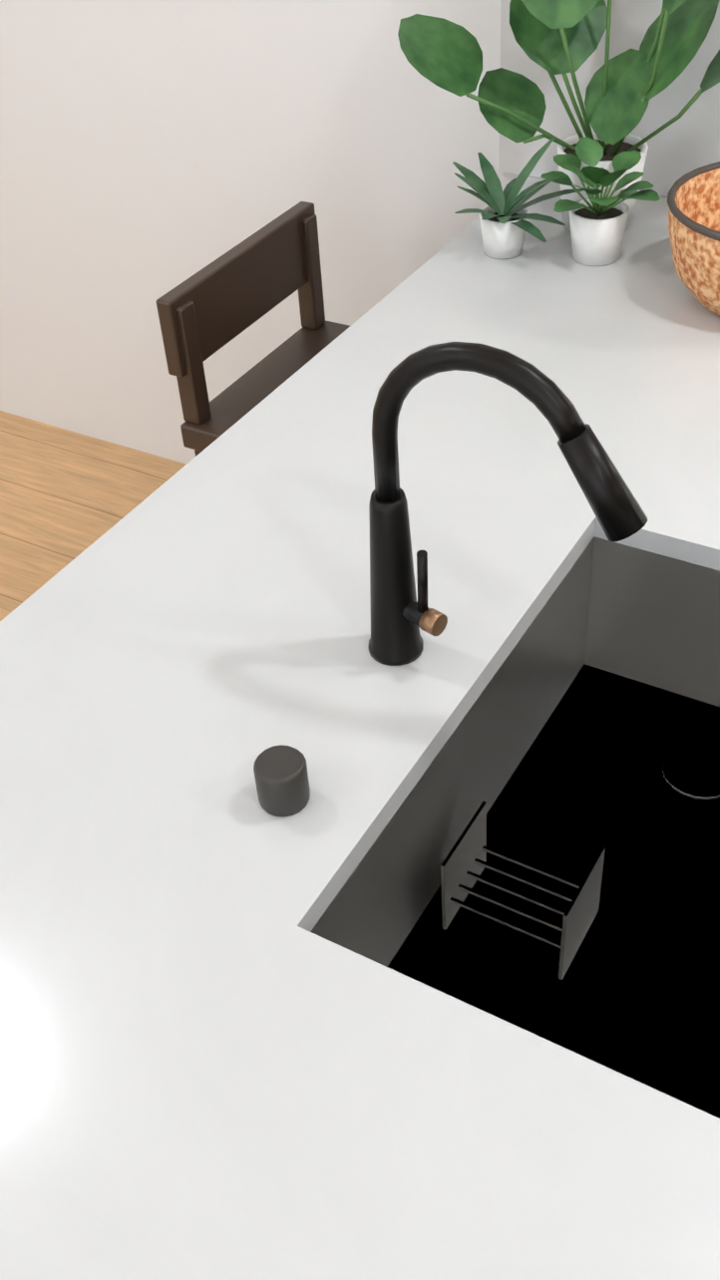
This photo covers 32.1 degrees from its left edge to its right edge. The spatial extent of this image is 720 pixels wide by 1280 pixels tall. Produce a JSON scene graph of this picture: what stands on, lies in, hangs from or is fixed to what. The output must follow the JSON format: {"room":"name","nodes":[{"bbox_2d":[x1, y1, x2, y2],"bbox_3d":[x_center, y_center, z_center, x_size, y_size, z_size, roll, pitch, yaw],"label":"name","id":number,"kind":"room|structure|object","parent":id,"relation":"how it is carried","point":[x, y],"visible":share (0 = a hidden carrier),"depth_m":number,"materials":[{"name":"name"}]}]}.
{"room":"kitchen","nodes":[
{"label":"kitchen","id":0,"kind":"room"},
{"bbox_2d":[0,410,186,621],"bbox_3d":[-1.126,1.584,1.121,6.762,0.100,6.335,19,46,24],"label":"floor","id":1,"kind":"structure","parent":0,"point":[67,496],"depth_m":3.30,"materials":[{"name":"brown wood"}]},
{"bbox_2d":[156,201,349,456],"bbox_3d":[0.001,-0.256,2.360,0.445,0.935,0.440,19,46,24],"label":"bar stool","id":2,"kind":"object","parent":1,"relation":"on","point":[212,307],"visible":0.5,"depth_m":2.18,"materials":[{"name":"brown wood"}]},
{"bbox_2d":[553,536,719,683],"bbox_3d":[0.785,-0.043,2.081,0.597,0.884,0.882,19,46,24],"label":"base cabinet","id":3,"kind":"object","parent":1,"relation":"on","point":[663,610],"depth_m":1.56,"materials":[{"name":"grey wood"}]},
{"bbox_2d":[0,176,719,1279],"bbox_3d":[-0.087,0.283,1.079,1.035,0.030,3.412,19,46,24],"label":"countertop","id":4,"kind":"structure","parent":3,"relation":"on","point":[219,1060],"depth_m":1.16,"materials":[{"name":"stone"}]},
{"bbox_2d":[253,744,310,816],"bbox_3d":[-0.074,0.133,1.189,0.050,0.050,0.049,19,46,24],"label":"air gap cap","id":5,"kind":"object","parent":4,"relation":"on","point":[281,780],"visible":1,"depth_m":1.17,"materials":[{"name":"grey metal"}]},
{"bbox_2d":[367,341,646,665],"bbox_3d":[0.127,-0.103,1.189,0.290,0.382,0.060,19,46,24],"label":"faucet","id":6,"kind":"object","parent":4,"relation":"on","point":[401,615],"visible":1,"depth_m":1.14,"materials":[{"name":"black metal"}]},
{"bbox_2d":[452,137,583,259],"bbox_3d":[0.250,-0.729,2.066,0.249,0.171,0.213,19,46,24],"label":"plant","id":7,"kind":"object","parent":4,"relation":"on","point":[504,215],"visible":0.96,"depth_m":2.07,"materials":[{"name":"green plant"}]},
{"bbox_2d":[335,632,719,1118],"bbox_3d":[0.295,0.639,1.536,0.597,0.620,1.102,19,46,24],"label":"sink","id":8,"kind":"object","parent":4,"relation":"in","point":[541,857],"depth_m":1.38,"materials":[{"name":"black metal"}]},
{"bbox_2d":[397,0,719,231],"bbox_3d":[0.358,-0.942,1.959,0.603,0.620,0.280,19,46,24],"label":"plant","id":9,"kind":"object","parent":4,"relation":"on","point":[552,38],"visible":0.79,"depth_m":2.02,"materials":[{"name":"green plant"}]},
{"bbox_2d":[540,136,659,266],"bbox_3d":[0.389,-0.701,2.021,0.202,0.172,0.193,19,46,24],"label":"plant","id":10,"kind":"object","parent":4,"relation":"on","point":[597,225],"visible":0.98,"depth_m":2.01,"materials":[{"name":"green plant"}]},
{"bbox_2d":[582,323,719,547],"bbox_3d":[0.698,-0.372,1.767,0.360,0.030,0.982,19,46,24],"label":"countertop","id":11,"kind":"structure","parent":3,"relation":"on","point":[672,469],"depth_m":1.61,"materials":[{"name":"stone"}]},
{"bbox_2d":[666,161,719,316],"bbox_3d":[0.625,-0.586,1.877,0.338,0.158,0.338,19,46,24],"label":"basket bowl","id":12,"kind":"object","parent":11,"relation":"on","point":[693,199],"visible":1,"depth_m":1.85,"materials":[{"name":"brown"}]},
{"bbox_2d":[0,0,518,464],"bbox_3d":[0.320,-1.245,2.155,6.762,2.660,0.150,19,46,24],"label":"wall","id":13,"kind":"structure","parent":0,"point":[152,152],"depth_m":2.74,"materials":[{"name":"paint"}]},
{"bbox_2d":[498,0,719,196],"bbox_3d":[1.638,-0.646,1.532,3.219,0.579,0.014,19,46,24],"label":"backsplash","id":14,"kind":"structure","parent":13,"relation":"attached to","point":[688,141],"depth_m":2.16,"materials":[{"name":"stone"}]}
]}

